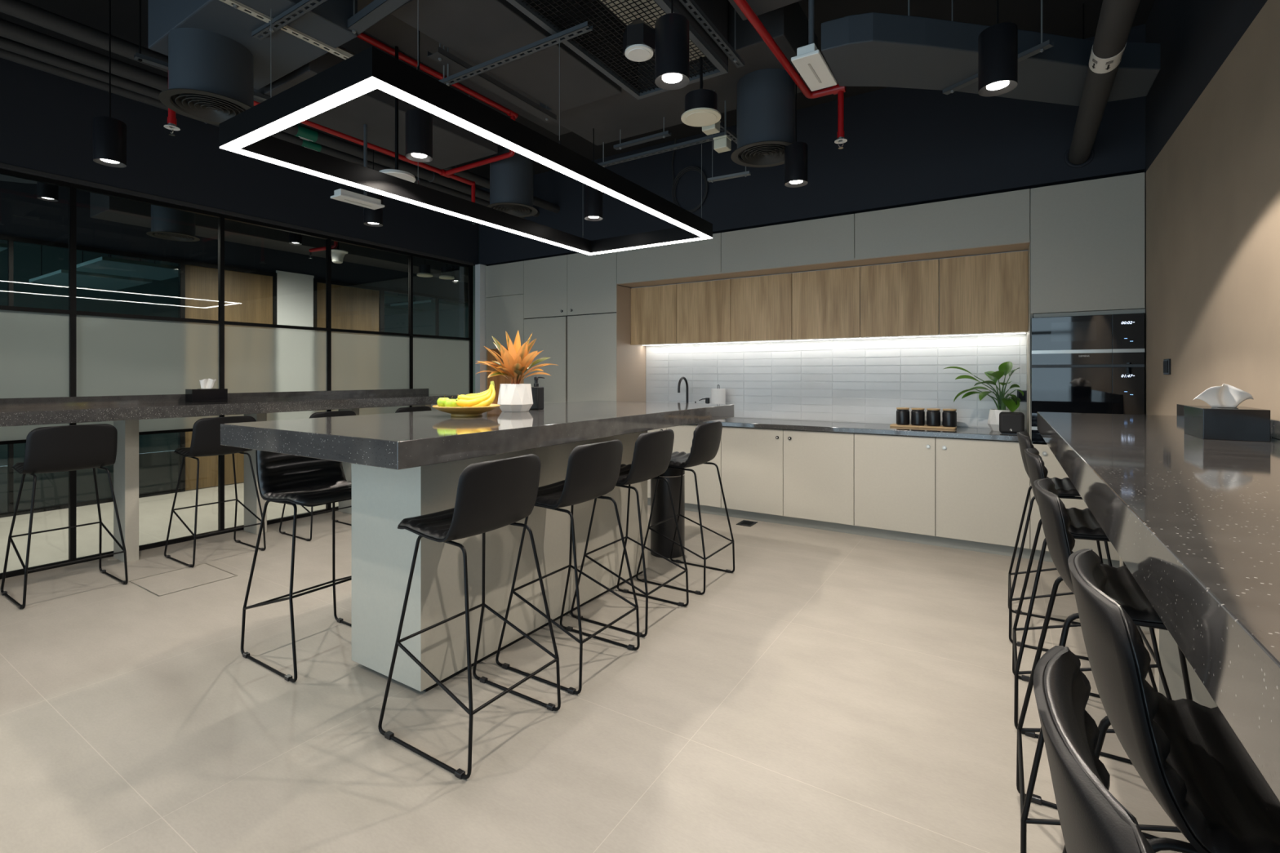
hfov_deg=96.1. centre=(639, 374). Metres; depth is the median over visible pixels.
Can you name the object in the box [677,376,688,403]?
kitchen faucet
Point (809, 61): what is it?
emergency light
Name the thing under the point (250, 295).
door
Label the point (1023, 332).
light
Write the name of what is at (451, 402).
apple
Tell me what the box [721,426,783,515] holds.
base cabinet
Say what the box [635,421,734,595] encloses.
bar stool
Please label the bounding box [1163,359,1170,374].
wall socket
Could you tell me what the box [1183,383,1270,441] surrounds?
tissue box
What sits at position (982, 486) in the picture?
base cabinet
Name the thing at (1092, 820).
bar stool
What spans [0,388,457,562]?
bar table
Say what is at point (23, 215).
wall
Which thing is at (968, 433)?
countertop
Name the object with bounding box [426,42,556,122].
channel
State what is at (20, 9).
cable tray
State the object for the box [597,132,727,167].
channel
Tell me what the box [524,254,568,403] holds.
tall cabinet
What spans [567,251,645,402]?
tall cabinet
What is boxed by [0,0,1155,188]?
ceiling
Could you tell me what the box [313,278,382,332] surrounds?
door
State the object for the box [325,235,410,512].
window
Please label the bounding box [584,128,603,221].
pendant light
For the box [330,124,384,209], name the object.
emergency light
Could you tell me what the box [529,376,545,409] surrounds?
pump bottle
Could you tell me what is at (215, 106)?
grille
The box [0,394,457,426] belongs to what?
countertop
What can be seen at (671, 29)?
pendant light
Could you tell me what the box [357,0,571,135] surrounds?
air duct
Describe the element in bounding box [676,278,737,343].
upper cabinet
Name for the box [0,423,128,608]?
bar stool
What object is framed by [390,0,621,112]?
ceiling panel
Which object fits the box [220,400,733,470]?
countertop
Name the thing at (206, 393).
tissue box
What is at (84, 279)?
ceiling panel
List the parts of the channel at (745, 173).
threaded rod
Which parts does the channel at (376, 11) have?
threaded rod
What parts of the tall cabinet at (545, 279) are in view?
door, door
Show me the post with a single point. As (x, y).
(480, 269)
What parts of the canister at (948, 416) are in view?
lid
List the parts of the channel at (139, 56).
threaded rod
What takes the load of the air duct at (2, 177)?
hanging from the ceiling
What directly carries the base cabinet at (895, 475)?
on the floor
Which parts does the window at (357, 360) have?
frosted pane, pane, rail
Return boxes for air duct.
[0,173,36,183]
[89,191,473,283]
[147,0,357,89]
[253,45,497,168]
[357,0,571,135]
[539,0,817,145]
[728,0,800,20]
[821,0,1160,106]
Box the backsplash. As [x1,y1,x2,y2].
[645,333,1026,430]
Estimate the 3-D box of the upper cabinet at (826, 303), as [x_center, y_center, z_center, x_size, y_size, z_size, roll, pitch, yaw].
[1.769,-0.647,5.373,0.609,0.630,0.330,0,0,32]
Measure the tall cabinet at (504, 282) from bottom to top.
2.630 m
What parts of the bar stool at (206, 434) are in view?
leg, leg, leg, leg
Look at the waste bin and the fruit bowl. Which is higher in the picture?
the fruit bowl
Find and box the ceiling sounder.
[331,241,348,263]
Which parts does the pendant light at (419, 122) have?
stem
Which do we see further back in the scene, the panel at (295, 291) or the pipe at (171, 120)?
the panel at (295, 291)
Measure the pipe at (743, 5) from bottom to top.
0.452 m
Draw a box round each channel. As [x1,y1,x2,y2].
[133,0,270,101]
[219,0,353,59]
[251,0,328,39]
[346,0,409,35]
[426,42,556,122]
[438,21,592,85]
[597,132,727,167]
[613,116,671,150]
[679,0,744,67]
[706,133,751,182]
[720,121,737,144]
[942,0,1053,94]
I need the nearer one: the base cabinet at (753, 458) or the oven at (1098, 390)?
the oven at (1098, 390)
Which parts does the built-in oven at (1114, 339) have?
door, control panel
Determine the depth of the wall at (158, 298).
9.29 m
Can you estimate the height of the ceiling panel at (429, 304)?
1.100 m
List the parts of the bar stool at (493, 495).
leg, leg, leg, leg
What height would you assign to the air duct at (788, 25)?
0.610 m
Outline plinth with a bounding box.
[647,497,1119,568]
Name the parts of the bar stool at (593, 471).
leg, leg, leg, leg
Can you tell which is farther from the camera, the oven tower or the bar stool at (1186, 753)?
the oven tower
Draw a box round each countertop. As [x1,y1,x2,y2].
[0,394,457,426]
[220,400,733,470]
[689,417,1029,441]
[1037,404,1279,801]
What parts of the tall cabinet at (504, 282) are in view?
door, panel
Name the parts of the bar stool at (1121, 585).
leg, leg, seat rail, leg, leg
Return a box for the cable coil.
[671,138,707,212]
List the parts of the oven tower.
panel, door, door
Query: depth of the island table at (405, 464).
2.62 m
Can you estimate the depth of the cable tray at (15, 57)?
3.66 m
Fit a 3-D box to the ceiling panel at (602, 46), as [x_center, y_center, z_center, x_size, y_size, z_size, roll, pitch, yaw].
[-0.201,-1.972,2.489,0.560,0.775,1.600,0,0,32]
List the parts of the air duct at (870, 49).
hanger rod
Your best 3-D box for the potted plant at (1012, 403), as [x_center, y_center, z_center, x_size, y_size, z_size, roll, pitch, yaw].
[2.771,0.169,4.662,0.560,0.554,0.296,0,0,32]
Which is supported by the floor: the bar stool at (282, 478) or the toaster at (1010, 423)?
the bar stool at (282, 478)
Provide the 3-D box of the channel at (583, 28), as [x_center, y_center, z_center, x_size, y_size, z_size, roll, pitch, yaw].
[-0.668,-1.952,2.852,1.044,0.817,0.041,0,0,32]
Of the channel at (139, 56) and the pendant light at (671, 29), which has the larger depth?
the channel at (139, 56)
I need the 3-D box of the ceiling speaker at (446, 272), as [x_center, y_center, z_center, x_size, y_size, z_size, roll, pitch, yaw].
[-2.817,-1.883,8.387,0.216,0.955,0.216,0,0,32]
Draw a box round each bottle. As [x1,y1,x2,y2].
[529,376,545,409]
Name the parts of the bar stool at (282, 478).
leg, leg, leg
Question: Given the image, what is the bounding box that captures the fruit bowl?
[432,404,500,417]
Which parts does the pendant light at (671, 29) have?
stem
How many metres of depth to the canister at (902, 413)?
4.93 m
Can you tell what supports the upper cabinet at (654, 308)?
attached to the wall
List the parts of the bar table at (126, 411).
leg, leg, leg, leg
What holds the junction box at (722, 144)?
hanging from the air duct at (788, 25)
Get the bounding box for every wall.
[0,35,479,393]
[0,180,473,300]
[0,240,178,466]
[384,291,473,393]
[479,23,1145,266]
[1143,0,1279,420]
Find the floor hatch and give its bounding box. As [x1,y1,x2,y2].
[128,563,237,596]
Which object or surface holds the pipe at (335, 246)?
hanging from the ceiling
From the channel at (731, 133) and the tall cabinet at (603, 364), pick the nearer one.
the channel at (731, 133)
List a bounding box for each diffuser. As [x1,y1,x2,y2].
[158,27,253,124]
[219,76,712,255]
[486,143,537,217]
[731,68,795,167]
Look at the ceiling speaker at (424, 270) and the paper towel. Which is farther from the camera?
the ceiling speaker at (424, 270)
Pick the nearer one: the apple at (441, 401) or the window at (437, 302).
the apple at (441, 401)
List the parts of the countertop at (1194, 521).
leg, leg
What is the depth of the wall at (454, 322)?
11.46 m
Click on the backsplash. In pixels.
(858, 380)
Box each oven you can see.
[1031,313,1144,364]
[1031,364,1144,443]
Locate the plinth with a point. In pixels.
(993, 548)
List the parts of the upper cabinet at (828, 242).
panel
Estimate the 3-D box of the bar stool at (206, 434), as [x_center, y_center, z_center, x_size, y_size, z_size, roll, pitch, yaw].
[-3.224,0.835,4.373,0.506,1.051,0.485,0,0,32]
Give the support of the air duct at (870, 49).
hanging from the ceiling
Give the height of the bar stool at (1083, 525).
1.051 m
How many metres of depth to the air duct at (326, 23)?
2.73 m
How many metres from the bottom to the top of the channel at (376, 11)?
0.732 m
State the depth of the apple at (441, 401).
3.06 m
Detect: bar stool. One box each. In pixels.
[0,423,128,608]
[164,415,266,568]
[240,449,351,682]
[279,410,355,541]
[377,453,560,779]
[395,406,431,413]
[495,439,639,694]
[570,429,688,637]
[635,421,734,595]
[1008,431,1112,660]
[1012,448,1172,764]
[1016,478,1192,852]
[1033,645,1155,852]
[1062,548,1279,852]
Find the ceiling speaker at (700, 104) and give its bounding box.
[680,56,720,126]
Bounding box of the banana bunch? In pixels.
[456,381,495,407]
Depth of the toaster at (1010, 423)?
4.31 m
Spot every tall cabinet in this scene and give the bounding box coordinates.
[485,261,524,404]
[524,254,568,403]
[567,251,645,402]
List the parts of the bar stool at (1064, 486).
leg, leg, seat rail, leg, leg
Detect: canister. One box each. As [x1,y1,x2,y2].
[896,407,909,425]
[911,408,924,426]
[926,408,940,426]
[942,408,956,426]
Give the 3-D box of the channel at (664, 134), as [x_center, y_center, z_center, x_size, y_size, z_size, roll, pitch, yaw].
[0.011,-1.679,4.004,0.453,0.142,0.041,0,0,33]
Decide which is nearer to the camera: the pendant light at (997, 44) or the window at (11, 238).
the pendant light at (997, 44)
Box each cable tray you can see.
[0,0,559,213]
[0,17,539,217]
[0,35,524,218]
[0,48,408,163]
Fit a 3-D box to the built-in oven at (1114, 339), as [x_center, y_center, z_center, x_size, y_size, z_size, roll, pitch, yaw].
[3.219,-0.242,4.190,0.624,0.340,0.438,0,0,32]
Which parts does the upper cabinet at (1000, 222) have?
panel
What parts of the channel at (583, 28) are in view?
threaded rod, threaded rod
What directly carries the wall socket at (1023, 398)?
attached to the backsplash
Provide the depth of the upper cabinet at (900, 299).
4.90 m
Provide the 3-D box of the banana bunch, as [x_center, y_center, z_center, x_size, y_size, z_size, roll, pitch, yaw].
[-0.872,0.106,3.068,0.200,0.147,0.160,0,0,-12]
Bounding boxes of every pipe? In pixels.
[163,32,518,224]
[308,240,337,258]
[733,0,847,149]
[1063,0,1140,168]
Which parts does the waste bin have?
lid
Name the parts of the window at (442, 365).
frosted pane, rail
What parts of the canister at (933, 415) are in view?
lid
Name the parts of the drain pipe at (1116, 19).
hanger rod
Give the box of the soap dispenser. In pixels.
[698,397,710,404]
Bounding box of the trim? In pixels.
[0,162,473,265]
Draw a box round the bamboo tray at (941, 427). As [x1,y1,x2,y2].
[889,423,956,429]
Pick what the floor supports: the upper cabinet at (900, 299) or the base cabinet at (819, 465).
the base cabinet at (819, 465)
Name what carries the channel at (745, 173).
hanging from the ceiling
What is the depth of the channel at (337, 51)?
2.71 m
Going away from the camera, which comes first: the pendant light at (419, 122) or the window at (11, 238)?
the pendant light at (419, 122)
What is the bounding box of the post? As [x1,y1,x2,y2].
[475,263,486,393]
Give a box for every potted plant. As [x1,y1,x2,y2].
[475,330,557,412]
[943,361,1023,431]
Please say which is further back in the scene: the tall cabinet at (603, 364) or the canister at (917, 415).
the tall cabinet at (603, 364)
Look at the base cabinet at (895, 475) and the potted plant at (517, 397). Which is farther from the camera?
the base cabinet at (895, 475)
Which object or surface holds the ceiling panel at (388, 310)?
hanging from the ceiling
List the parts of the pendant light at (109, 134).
stem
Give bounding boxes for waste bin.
[650,467,684,558]
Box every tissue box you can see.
[185,378,227,402]
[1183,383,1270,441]
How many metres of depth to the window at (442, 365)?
6.86 m
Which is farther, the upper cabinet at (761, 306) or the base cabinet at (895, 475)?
the upper cabinet at (761, 306)
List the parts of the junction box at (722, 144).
lid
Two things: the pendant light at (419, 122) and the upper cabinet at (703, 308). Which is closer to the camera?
the pendant light at (419, 122)
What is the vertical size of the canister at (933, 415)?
0.147 m
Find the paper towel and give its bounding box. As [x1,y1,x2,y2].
[711,384,725,404]
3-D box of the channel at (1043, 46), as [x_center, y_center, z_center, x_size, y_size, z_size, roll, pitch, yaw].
[1.831,-1.959,2.977,0.040,0.802,0.542,0,0,-28]
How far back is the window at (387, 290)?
9.07 m
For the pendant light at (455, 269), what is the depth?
8.54 m
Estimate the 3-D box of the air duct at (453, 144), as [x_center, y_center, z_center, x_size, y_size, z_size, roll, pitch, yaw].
[-1.668,-1.992,3.814,0.625,0.735,1.360,0,0,32]
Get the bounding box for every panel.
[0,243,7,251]
[29,244,152,290]
[76,250,178,280]
[275,270,314,327]
[384,295,421,315]
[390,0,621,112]
[390,293,468,311]
[506,0,728,99]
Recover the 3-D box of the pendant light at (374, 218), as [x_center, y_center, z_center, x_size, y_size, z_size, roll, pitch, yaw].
[-1.969,-1.735,4.250,0.130,1.250,0.130,0,0,32]
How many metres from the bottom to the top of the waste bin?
0.672 m
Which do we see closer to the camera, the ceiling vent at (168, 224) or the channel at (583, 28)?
the channel at (583, 28)
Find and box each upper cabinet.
[616,232,732,288]
[631,284,683,345]
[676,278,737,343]
[720,213,861,278]
[730,272,797,342]
[791,266,864,339]
[854,188,1030,266]
[860,258,941,337]
[938,249,1028,335]
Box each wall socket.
[1017,390,1026,401]
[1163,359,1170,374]
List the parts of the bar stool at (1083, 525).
leg, leg, seat rail, leg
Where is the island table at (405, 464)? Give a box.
[220,400,733,692]
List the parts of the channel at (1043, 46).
threaded rod, threaded rod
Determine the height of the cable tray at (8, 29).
0.513 m
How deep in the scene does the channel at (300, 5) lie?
2.58 m
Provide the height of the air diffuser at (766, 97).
0.440 m
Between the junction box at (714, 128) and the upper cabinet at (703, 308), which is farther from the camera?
the upper cabinet at (703, 308)
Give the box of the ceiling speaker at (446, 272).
[439,263,454,279]
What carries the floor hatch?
on the floor
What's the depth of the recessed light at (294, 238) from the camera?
6.59 m
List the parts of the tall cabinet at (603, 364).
door, door, panel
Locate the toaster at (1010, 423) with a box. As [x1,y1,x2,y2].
[999,411,1024,434]
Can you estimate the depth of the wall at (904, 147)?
4.79 m
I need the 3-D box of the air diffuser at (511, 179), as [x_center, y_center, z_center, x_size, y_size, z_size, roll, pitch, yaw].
[-1.030,-1.580,4.617,0.412,0.520,0.412,0,0,32]
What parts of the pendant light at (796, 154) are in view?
stem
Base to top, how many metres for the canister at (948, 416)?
0.147 m
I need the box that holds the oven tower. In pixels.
[1026,172,1145,560]
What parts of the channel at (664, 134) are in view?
threaded rod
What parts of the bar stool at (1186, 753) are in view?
leg, leg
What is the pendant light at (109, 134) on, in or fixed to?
in the ceiling
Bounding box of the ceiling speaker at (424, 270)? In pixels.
[417,259,432,277]
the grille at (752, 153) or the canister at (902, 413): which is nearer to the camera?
the grille at (752, 153)
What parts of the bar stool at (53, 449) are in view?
leg, leg, leg, leg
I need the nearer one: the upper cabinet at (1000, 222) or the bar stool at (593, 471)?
the bar stool at (593, 471)
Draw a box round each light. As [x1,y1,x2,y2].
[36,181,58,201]
[93,0,126,167]
[218,0,712,255]
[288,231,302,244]
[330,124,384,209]
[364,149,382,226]
[405,31,432,162]
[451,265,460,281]
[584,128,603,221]
[647,332,1025,345]
[654,0,688,89]
[784,84,808,187]
[791,0,836,91]
[977,0,1017,96]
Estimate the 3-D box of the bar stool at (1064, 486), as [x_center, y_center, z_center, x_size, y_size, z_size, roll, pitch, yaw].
[2.204,0.835,2.973,0.506,1.051,0.485,0,0,32]
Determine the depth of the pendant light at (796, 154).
3.29 m
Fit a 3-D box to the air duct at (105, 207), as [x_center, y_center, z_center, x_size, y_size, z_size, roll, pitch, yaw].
[-3.994,-1.990,8.065,0.550,0.740,5.400,0,0,32]
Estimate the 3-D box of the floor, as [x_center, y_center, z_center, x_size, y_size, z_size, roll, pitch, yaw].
[-2.503,1.390,4.941,15.700,0.060,9.500,0,0,32]
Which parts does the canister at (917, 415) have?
lid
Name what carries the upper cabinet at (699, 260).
attached to the wall at (904, 147)
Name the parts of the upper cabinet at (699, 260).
panel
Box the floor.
[0,450,1190,852]
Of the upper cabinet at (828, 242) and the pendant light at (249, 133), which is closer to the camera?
the pendant light at (249, 133)
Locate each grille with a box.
[146,231,199,241]
[158,88,251,124]
[486,202,537,217]
[731,140,792,167]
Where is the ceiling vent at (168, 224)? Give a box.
[146,204,199,241]
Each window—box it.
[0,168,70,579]
[0,234,8,517]
[7,235,180,516]
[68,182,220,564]
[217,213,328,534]
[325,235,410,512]
[382,288,437,333]
[408,253,472,410]
[435,295,473,335]
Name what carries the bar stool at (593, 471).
on the floor
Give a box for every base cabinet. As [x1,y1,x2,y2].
[647,427,666,497]
[666,424,721,507]
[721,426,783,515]
[783,429,854,525]
[853,433,935,536]
[935,437,1030,548]
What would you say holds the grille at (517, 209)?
attached to the air diffuser at (511, 179)
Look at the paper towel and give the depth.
5.92 m
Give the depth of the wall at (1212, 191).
2.63 m
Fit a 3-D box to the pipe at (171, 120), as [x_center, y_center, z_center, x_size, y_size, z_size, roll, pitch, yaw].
[-1.677,-1.829,3.835,0.832,1.062,2.203,0,0,32]
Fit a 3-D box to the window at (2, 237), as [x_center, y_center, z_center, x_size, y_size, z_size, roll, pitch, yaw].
[-6.435,0.010,4.963,0.050,2.700,1.350,0,0,32]
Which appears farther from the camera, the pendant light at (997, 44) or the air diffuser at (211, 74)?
the air diffuser at (211, 74)
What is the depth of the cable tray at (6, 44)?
3.78 m
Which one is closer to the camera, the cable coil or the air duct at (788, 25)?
the air duct at (788, 25)
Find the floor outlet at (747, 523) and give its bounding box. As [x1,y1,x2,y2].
[735,520,757,526]
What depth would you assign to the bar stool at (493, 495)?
2.13 m
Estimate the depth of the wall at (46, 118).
4.65 m
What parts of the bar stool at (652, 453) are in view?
leg, leg, leg, leg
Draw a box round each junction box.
[702,89,720,135]
[713,100,731,152]
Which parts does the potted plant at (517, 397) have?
pot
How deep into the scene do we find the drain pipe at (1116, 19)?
2.84 m
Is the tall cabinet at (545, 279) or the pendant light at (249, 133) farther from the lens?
the tall cabinet at (545, 279)
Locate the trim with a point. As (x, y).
(3, 166)
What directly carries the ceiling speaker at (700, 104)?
hanging from the ceiling panel at (602, 46)
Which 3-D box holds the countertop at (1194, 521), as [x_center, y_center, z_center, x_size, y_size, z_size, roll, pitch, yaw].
[1.562,0.758,1.551,0.637,1.203,4.050,0,0,32]
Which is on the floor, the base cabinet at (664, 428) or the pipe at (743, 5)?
the base cabinet at (664, 428)
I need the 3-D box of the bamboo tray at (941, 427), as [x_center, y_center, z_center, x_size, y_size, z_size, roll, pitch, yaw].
[2.403,0.438,4.891,0.500,0.016,0.160,0,0,32]
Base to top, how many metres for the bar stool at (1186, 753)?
1.051 m
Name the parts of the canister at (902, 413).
lid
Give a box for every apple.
[436,395,448,406]
[444,396,457,407]
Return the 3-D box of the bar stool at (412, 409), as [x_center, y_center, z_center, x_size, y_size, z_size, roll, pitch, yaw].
[-2.349,0.835,5.707,0.506,1.051,0.485,0,0,32]
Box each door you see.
[178,259,276,492]
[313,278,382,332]
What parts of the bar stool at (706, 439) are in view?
leg, seat rail, leg, leg, leg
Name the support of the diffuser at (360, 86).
attached to the pendant light at (249, 133)
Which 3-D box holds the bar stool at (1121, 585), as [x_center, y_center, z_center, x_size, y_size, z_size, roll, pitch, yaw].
[1.307,0.835,1.529,0.506,1.051,0.485,0,0,32]
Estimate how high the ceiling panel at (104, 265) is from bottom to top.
1.100 m
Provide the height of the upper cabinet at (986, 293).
0.630 m
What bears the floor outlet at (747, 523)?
on the floor
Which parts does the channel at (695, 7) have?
threaded rod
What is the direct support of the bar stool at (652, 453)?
on the floor
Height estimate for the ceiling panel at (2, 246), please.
1.100 m
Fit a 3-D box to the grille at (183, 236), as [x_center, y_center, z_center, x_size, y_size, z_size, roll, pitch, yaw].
[-4.589,-1.371,5.663,0.412,0.022,0.412,0,0,32]
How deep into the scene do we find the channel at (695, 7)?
2.76 m
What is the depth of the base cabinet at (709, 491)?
5.61 m
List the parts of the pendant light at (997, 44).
stem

